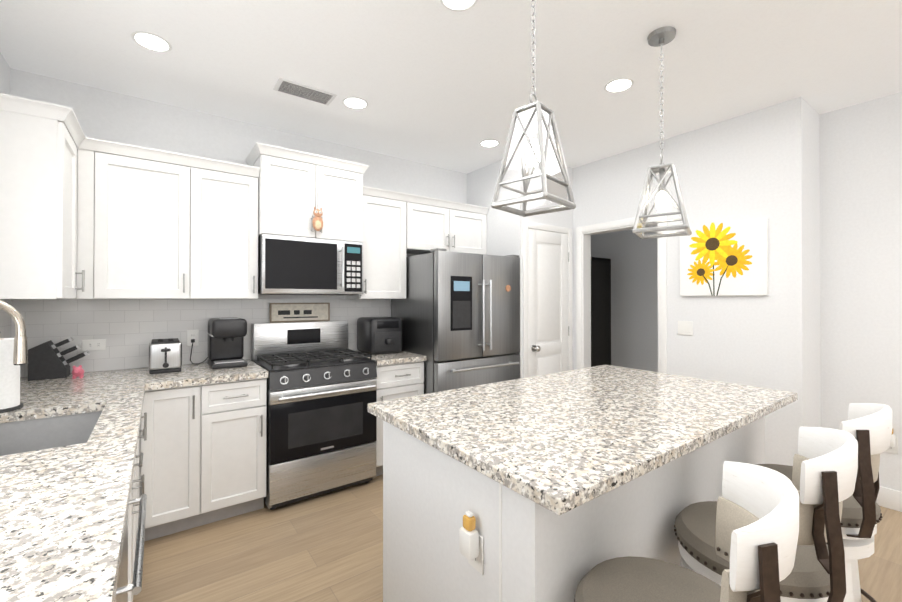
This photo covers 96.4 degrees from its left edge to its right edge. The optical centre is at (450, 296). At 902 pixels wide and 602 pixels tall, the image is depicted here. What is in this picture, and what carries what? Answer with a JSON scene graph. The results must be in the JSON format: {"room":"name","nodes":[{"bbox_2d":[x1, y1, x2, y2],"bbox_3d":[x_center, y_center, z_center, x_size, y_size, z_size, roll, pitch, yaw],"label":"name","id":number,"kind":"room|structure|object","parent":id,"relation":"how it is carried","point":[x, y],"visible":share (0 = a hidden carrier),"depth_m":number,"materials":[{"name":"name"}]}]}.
{"room":"kitchen","nodes":[
{"label":"kitchen","id":0,"kind":"room"},
{"bbox_2d":[0,53,15,95],"bbox_3d":[-0.558,0.014,-0.511,0.100,2.720,7.175,0,0,-36],"label":"wall","id":1,"kind":"structure","parent":0,"point":[7,74],"depth_m":2.29,"materials":[{"name":"paint"}]},
{"bbox_2d":[0,299,15,337],"bbox_3d":[-1.833,0.239,1.342,0.011,0.458,2.474,0,0,-36],"label":"tile backsplash","id":2,"kind":"structure","parent":1,"relation":"attached to","point":[7,326],"depth_m":2.28,"materials":[{"name":"white tile"}]},
{"bbox_2d":[0,93,95,298],"bbox_3d":[-2.090,-0.443,2.031,0.398,0.912,0.445,0,0,-36],"label":"upper cabinet","id":3,"kind":"object","parent":1,"relation":"attached to","point":[82,216],"depth_m":1.89,"materials":[{"name":"white wood"}]},
{"bbox_2d":[16,69,467,359],"bbox_3d":[-0.321,0.040,4.032,5.580,2.720,0.100,0,0,-36],"label":"wall","id":4,"kind":"structure","parent":0,"point":[101,114],"depth_m":2.91,"materials":[{"name":"paint"}]},
{"bbox_2d":[96,139,191,298],"bbox_3d":[-1.992,-0.440,2.554,0.553,0.912,0.328,0,0,-36],"label":"upper cabinet","id":5,"kind":"object","parent":4,"relation":"attached to","point":[144,194],"depth_m":2.45,"materials":[{"name":"white wood"}]},
{"bbox_2d":[16,299,389,377],"bbox_3d":[-1.554,0.249,3.066,2.427,0.458,0.010,0,0,-36],"label":"tile backsplash","id":6,"kind":"structure","parent":4,"relation":"attached to","point":[128,330],"depth_m":2.68,"materials":[{"name":"white tile"}]},
{"bbox_2d":[82,339,105,350],"bbox_3d":[-2.253,0.306,2.547,0.114,0.070,0.008,0,0,-36],"label":"outlet","id":7,"kind":"object","parent":6,"relation":"attached to","point":[94,344],"visible":1,"depth_m":2.55,"materials":[{"name":"white plastic"}]},
{"bbox_2d":[192,156,259,298],"bbox_3d":[-1.605,-0.439,2.835,0.403,0.912,0.328,0,0,-36],"label":"upper cabinet","id":8,"kind":"object","parent":4,"relation":"attached to","point":[224,194],"depth_m":2.70,"materials":[{"name":"white wood"}]},
{"bbox_2d":[245,142,368,241],"bbox_3d":[-1.107,-0.737,3.138,0.822,0.611,0.426,0,0,-36],"label":"upper cabinet","id":9,"kind":"object","parent":4,"relation":"attached to","point":[295,187],"visible":0.88,"depth_m":2.96,"materials":[{"name":"white wood"}]},
{"bbox_2d":[258,234,362,294],"bbox_3d":[-1.096,-0.221,3.121,0.739,0.415,0.460,0,0,-36],"label":"over-the-range microwave","id":10,"kind":"object","parent":9,"relation":"attached to","point":[290,265],"visible":1,"depth_m":2.94,"materials":[{"name":"silver metal"}]},
{"bbox_2d":[313,207,322,230],"bbox_3d":[-0.973,-0.622,2.954,0.078,0.288,0.022,0,0,-36],"label":"ornament","id":11,"kind":"object","parent":9,"relation":"hanging from","point":[317,221],"visible":1,"depth_m":2.95,"materials":[{"name":"ceramic"}]},
{"bbox_2d":[345,186,407,298],"bbox_3d":[-0.656,-0.435,3.523,0.429,0.912,0.328,0,0,-36],"label":"upper cabinet","id":12,"kind":"object","parent":4,"relation":"attached to","point":[385,212],"depth_m":3.40,"materials":[{"name":"white wood"}]},
{"bbox_2d":[408,194,487,254],"bbox_3d":[-0.107,-0.652,3.923,0.923,0.472,0.328,0,0,-36],"label":"upper cabinet","id":13,"kind":"object","parent":4,"relation":"attached to","point":[433,223],"depth_m":3.76,"materials":[{"name":"white wood"}]},
{"bbox_2d":[0,0,901,173],"bbox_3d":[1.701,-1.387,1.152,5.900,0.100,7.400,0,0,-36],"label":"ceiling","id":14,"kind":"structure","parent":0,"point":[436,83],"depth_m":2.28,"materials":[{"name":"paint"}]},
{"bbox_2d":[131,31,171,51],"bbox_3d":[-1.562,-1.328,2.107,0.174,0.008,0.174,0,0,-36],"label":"recessed light","id":15,"kind":"object","parent":14,"relation":"in","point":[151,41],"visible":1,"depth_m":2.10,"materials":[{"name":"paint"}]},
{"bbox_2d":[273,78,336,104],"bbox_3d":[-0.944,-1.322,2.617,0.360,0.011,0.170,0,0,-36],"label":"ceiling vent","id":16,"kind":"object","parent":14,"relation":"in","point":[286,86],"visible":1,"depth_m":2.60,"materials":[{"name":"white metal"}]},
{"bbox_2d":[342,97,367,108],"bbox_3d":[-0.655,-1.325,2.765,0.174,0.008,0.174,0,0,-36],"label":"recessed light","id":17,"kind":"object","parent":14,"relation":"in","point":[354,102],"visible":1,"depth_m":2.76,"materials":[{"name":"paint"}]},
{"bbox_2d":[440,0,477,11],"bbox_3d":[0.035,-1.330,1.796,0.174,0.008,0.174,0,0,-36],"label":"recessed light","id":18,"kind":"object","parent":14,"relation":"in","point":[458,5],"visible":1,"depth_m":1.84,"materials":[{"name":"paint"}]},
{"bbox_2d":[479,139,498,146],"bbox_3d":[0.332,-1.320,3.481,0.174,0.008,0.174,0,0,-36],"label":"recessed light","id":19,"kind":"object","parent":14,"relation":"in","point":[489,143],"visible":1,"depth_m":3.48,"materials":[{"name":"paint"}]},
{"bbox_2d":[491,0,575,216],"bbox_3d":[0.326,-0.840,1.596,0.249,0.988,0.249,0,0,42],"label":"pendant light","id":20,"kind":"object","parent":14,"relation":"hanging from","point":[545,154],"visible":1,"depth_m":1.56,"materials":[{"name":"silver metal"}]},
{"bbox_2d":[604,78,633,92],"bbox_3d":[1.055,-1.326,2.536,0.174,0.008,0.174,0,0,-36],"label":"recessed light","id":21,"kind":"object","parent":14,"relation":"in","point":[618,85],"visible":1,"depth_m":2.53,"materials":[{"name":"paint"}]},
{"bbox_2d":[632,26,691,238],"bbox_3d":[1.072,-0.822,2.050,0.248,1.018,0.248,0,0,34],"label":"pendant light","id":22,"kind":"object","parent":14,"relation":"hanging from","point":[661,36],"visible":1,"depth_m":2.03,"materials":[{"name":"silver metal"}]},
{"bbox_2d":[468,153,527,377],"bbox_3d":[0.449,0.040,4.028,0.100,2.720,0.760,0,0,-36],"label":"wall","id":23,"kind":"structure","parent":0,"point":[504,229],"depth_m":3.89,"materials":[{"name":"paint"}]},
{"bbox_2d":[133,475,901,601],"bbox_3d":[1.701,1.433,1.135,5.900,0.100,7.400,0,0,-36],"label":"floor","id":24,"kind":"structure","parent":0,"point":[326,547],"depth_m":2.15,"materials":[{"name":"brown wood"}]},
{"bbox_2d":[128,486,131,601],"bbox_3d":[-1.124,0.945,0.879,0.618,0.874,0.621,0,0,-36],"label":"base cabinet","id":25,"kind":"object","parent":24,"relation":"on","point":[130,506],"depth_m":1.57,"materials":[{"name":"white wood"}]},
{"bbox_2d":[0,367,151,601],"bbox_3d":[-1.042,0.486,0.789,0.643,0.039,4.293,0,0,-36],"label":"countertop","id":26,"kind":"structure","parent":25,"relation":"on","point":[63,513],"depth_m":0.95,"materials":[{"name":"stone"}]},
{"bbox_2d":[0,338,22,412],"bbox_3d":[-1.881,0.305,1.669,0.156,0.331,0.156,0,0,-36],"label":"paper towel holder","id":27,"kind":"object","parent":26,"relation":"on","point":[9,385],"visible":0.9,"depth_m":1.65,"materials":[{"name":"paper"}]},
{"bbox_2d":[0,300,27,364],"bbox_3d":[-1.744,0.234,1.476,0.248,0.470,0.197,0,0,-36],"label":"faucet","id":28,"kind":"object","parent":26,"relation":"on","point":[20,354],"visible":1,"depth_m":1.58,"materials":[{"name":"silver metal"}]},
{"bbox_2d":[0,411,101,455],"bbox_3d":[-1.514,0.624,1.439,0.411,0.228,0.664,0,0,-36],"label":"sink basin","id":29,"kind":"object","parent":26,"relation":"in","point":[16,437],"visible":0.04,"depth_m":1.70,"materials":[{"name":"silver metal"}]},
{"bbox_2d":[28,337,89,380],"bbox_3d":[-2.307,0.359,2.385,0.252,0.231,0.120,0,0,-36],"label":"knife block","id":30,"kind":"object","parent":26,"relation":"on","point":[46,360],"visible":1,"depth_m":2.32,"materials":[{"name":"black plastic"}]},
{"bbox_2d":[72,365,84,378],"bbox_3d":[-2.162,0.435,2.337,0.056,0.078,0.097,0,0,-36],"label":"pig figurine","id":31,"kind":"object","parent":26,"relation":"on","point":[79,371],"visible":1,"depth_m":2.32,"materials":[{"name":"pink ceramic"}]},
{"bbox_2d":[115,494,146,601],"bbox_3d":[-0.866,0.897,1.079,0.073,0.752,0.610,0,0,-36],"label":"dishwasher","id":32,"kind":"object","parent":25,"relation":"in","point":[124,588],"visible":0.31,"depth_m":1.08,"materials":[{"name":"silver metal"}]},
{"bbox_2d":[132,402,143,596],"bbox_3d":[-1.841,0.950,1.867,0.618,0.874,0.339,0,0,-36],"label":"base cabinet","id":33,"kind":"object","parent":24,"relation":"on","point":[138,474],"depth_m":1.87,"materials":[{"name":"white wood"}]},
{"bbox_2d":[144,385,203,541],"bbox_3d":[-1.774,0.954,2.527,0.305,0.874,0.614,0,0,-36],"label":"base cabinet","id":34,"kind":"object","parent":24,"relation":"on","point":[200,459],"depth_m":2.31,"materials":[{"name":"white wood"}]},
{"bbox_2d":[204,378,266,524],"bbox_3d":[-1.504,0.955,2.723,0.363,0.874,0.614,0,0,-36],"label":"base cabinet","id":35,"kind":"object","parent":24,"relation":"on","point":[235,412],"depth_m":2.49,"materials":[{"name":"white wood"}]},
{"bbox_2d":[148,359,267,389],"bbox_3d":[-1.588,0.496,2.635,0.606,0.039,0.663,0,0,-36],"label":"countertop","id":36,"kind":"structure","parent":35,"relation":"on","point":[202,373],"depth_m":2.46,"materials":[{"name":"stone"}]},
{"bbox_2d":[149,338,181,373],"bbox_3d":[-1.843,0.379,2.604,0.170,0.194,0.310,0,0,-36],"label":"toaster","id":37,"kind":"object","parent":36,"relation":"on","point":[165,355],"visible":1,"depth_m":2.50,"materials":[{"name":"silver metal"}]},
{"bbox_2d":[207,317,247,368],"bbox_3d":[-1.557,0.313,2.805,0.214,0.328,0.320,0,0,-36],"label":"coffee maker","id":38,"kind":"object","parent":36,"relation":"on","point":[226,342],"visible":1,"depth_m":2.73,"materials":[{"name":"black plastic"}]},
{"bbox_2d":[187,330,207,363],"bbox_3d":[-1.778,0.356,2.831,0.121,0.240,0.106,0,0,-36],"label":"cord","id":39,"kind":"object","parent":38,"relation":"attached to","point":[192,338],"visible":1,"depth_m":2.85,"materials":[{"name":"black plastic"}]},
{"bbox_2d":[251,320,376,509],"bbox_3d":[-1.016,0.799,3.006,0.739,1.190,0.706,0,0,-36],"label":"gas range","id":40,"kind":"object","parent":24,"relation":"on","point":[321,429],"visible":0.96,"depth_m":2.80,"materials":[{"name":"silver metal"}]},
{"bbox_2d":[269,303,329,322],"bbox_3d":[-1.217,0.127,3.267,0.470,0.154,0.024,0,0,-36],"label":"sign","id":41,"kind":"object","parent":40,"relation":"on","point":[293,312],"visible":1,"depth_m":3.25,"materials":[{"name":"brown wood"}]},
{"bbox_2d":[374,361,423,476],"bbox_3d":[-0.570,0.959,3.401,0.432,0.874,0.614,0,0,-36],"label":"base cabinet","id":42,"kind":"object","parent":24,"relation":"on","point":[394,381],"depth_m":3.13,"materials":[{"name":"white wood"}]},
{"bbox_2d":[358,351,425,365],"bbox_3d":[-0.562,0.501,3.393,0.434,0.039,0.641,0,0,-36],"label":"countertop","id":43,"kind":"structure","parent":42,"relation":"on","point":[394,358],"depth_m":3.18,"materials":[{"name":"stone"}]},
{"bbox_2d":[357,317,401,354],"bbox_3d":[-0.602,0.331,3.464,0.300,0.300,0.375,0,0,-36],"label":"air fryer","id":44,"kind":"object","parent":43,"relation":"on","point":[378,335],"visible":1,"depth_m":3.35,"materials":[{"name":"black plastic"}]},
{"bbox_2d":[391,248,519,393],"bbox_3d":[0.059,0.510,3.692,0.910,1.775,0.851,0,0,-36],"label":"refrigerator","id":45,"kind":"object","parent":24,"relation":"on","point":[458,313],"visible":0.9,"depth_m":3.35,"materials":[{"name":"silver metal"}]},
{"bbox_2d":[383,416,764,601],"bbox_3d":[0.648,0.950,1.906,1.703,0.875,0.880,0,0,-36],"label":"kitchen island","id":46,"kind":"object","parent":24,"relation":"on","point":[533,551],"visible":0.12,"depth_m":1.36,"materials":[{"name":"paint"}]},
{"bbox_2d":[459,511,482,574],"bbox_3d":[0.059,0.750,1.232,0.050,0.182,0.070,0,0,-36],"label":"plug-in air freshener","id":47,"kind":"object","parent":46,"relation":"attached to","point":[471,544],"visible":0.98,"depth_m":1.22,"materials":[{"name":"white plastic"}]},
{"bbox_2d":[368,365,797,515],"bbox_3d":[0.668,0.492,1.883,1.800,0.039,1.055,0,0,-36],"label":"island countertop","id":48,"kind":"structure","parent":46,"relation":"on","point":[560,443],"depth_m":1.52,"materials":[{"name":"stone"}]},
{"bbox_2d":[591,257,610,366],"bbox_3d":[1.821,0.457,5.300,0.418,1.900,0.353,0,0,-36],"label":"storage cabinet","id":49,"kind":"object","parent":24,"relation":"on","point":[600,311],"visible":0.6,"depth_m":5.15,"materials":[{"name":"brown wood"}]},
{"bbox_2d":[574,461,798,601],"bbox_3d":[0.544,0.893,0.981,0.489,0.982,0.492,0,0,-36],"label":"stool","id":50,"kind":"object","parent":24,"relation":"on","point":[757,523],"visible":1,"depth_m":0.99,"materials":[{"name":"white wood"}]},
{"bbox_2d":[674,427,857,601],"bbox_3d":[0.980,0.895,1.305,0.474,0.982,0.479,0,0,-36],"label":"stool","id":51,"kind":"object","parent":24,"relation":"on","point":[825,468],"visible":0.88,"depth_m":1.10,"materials":[{"name":"white wood"}]},
{"bbox_2d":[756,403,892,601],"bbox_3d":[1.446,0.897,1.643,0.465,0.982,0.479,0,0,-36],"label":"stool","id":52,"kind":"object","parent":24,"relation":"on","point":[868,426],"visible":0.46,"depth_m":1.44,"materials":[{"name":"white wood"}]},
{"bbox_2d":[528,165,575,369],"bbox_3d":[0.960,0.040,3.979,0.630,2.720,0.120,0,0,-36],"label":"wall","id":53,"kind":"structure","parent":0,"point":[566,218],"depth_m":4.10,"materials":[{"name":"paint"}]},
{"bbox_2d":[523,221,571,377],"bbox_3d":[0.948,0.353,3.908,0.704,2.092,0.016,0,0,-36],"label":"door frame","id":54,"kind":"structure","parent":53,"relation":"attached to","point":[539,226],"depth_m":3.75,"materials":[{"name":"paint"}]},
{"bbox_2d":[528,228,568,376],"bbox_3d":[0.973,0.378,3.879,0.586,2.018,0.091,0,0,-36],"label":"pantry door","id":55,"kind":"structure","parent":53,"relation":"in","point":[548,261],"depth_m":3.90,"materials":[{"name":"paint"}]},
{"bbox_2d":[576,97,811,465],"bbox_3d":[1.809,0.037,3.482,0.120,2.720,1.920,0,0,-36],"label":"wall","id":56,"kind":"structure","parent":0,"point":[757,164],"depth_m":3.02,"materials":[{"name":"paint"}]},
{"bbox_2d":[576,212,666,372],"bbox_3d":[1.589,0.347,3.772,0.134,2.102,0.894,0,0,-36],"label":"door frame","id":57,"kind":"structure","parent":56,"relation":"attached to","point":[583,285],"depth_m":4.04,"materials":[{"name":"paint"}]},
{"bbox_2d":[678,321,692,335],"bbox_3d":[1.891,0.255,3.256,0.008,0.114,0.116,0,0,-36],"label":"switch plate","id":58,"kind":"object","parent":56,"relation":"attached to","point":[685,327],"visible":1,"depth_m":3.25,"materials":[{"name":"white plastic"}]},
{"bbox_2d":[680,218,768,295],"bbox_3d":[2.036,-0.285,3.043,0.028,0.560,0.580,0,0,-36],"label":"framed picture","id":59,"kind":"object","parent":56,"relation":"attached to","point":[726,259],"visible":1,"depth_m":3.00,"materials":[{"name":"paper"}]},
{"bbox_2d":[812,108,823,427],"bbox_3d":[2.515,0.033,2.882,0.300,2.720,0.120,0,0,-36],"label":"wall","id":60,"kind":"structure","parent":0,"point":[818,329],"depth_m":2.89,"materials":[{"name":"paint"}]},
{"bbox_2d":[820,92,901,491],"bbox_3d":[3.963,0.024,1.245,0.120,2.720,4.470,0,0,-36],"label":"wall","id":61,"kind":"structure","parent":0,"point":[862,142],"depth_m":2.75,"materials":[{"name":"paint"}]},
{"bbox_2d":[876,486,901,511],"bbox_3d":[3.955,1.318,1.165,0.017,0.130,4.339,0,0,-36],"label":"baseboard","id":62,"kind":"structure","parent":61,"relation":"attached to","point":[889,498],"depth_m":2.63,"materials":[{"name":"paint"}]},
{"bbox_2d":[885,428,897,454],"bbox_3d":[2.867,0.938,2.639,0.050,0.182,0.070,0,0,-36],"label":"outlet","id":63,"kind":"object","parent":61,"relation":"attached to","point":[893,448],"visible":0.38,"depth_m":2.62,"materials":[{"name":"white plastic"}]}
]}

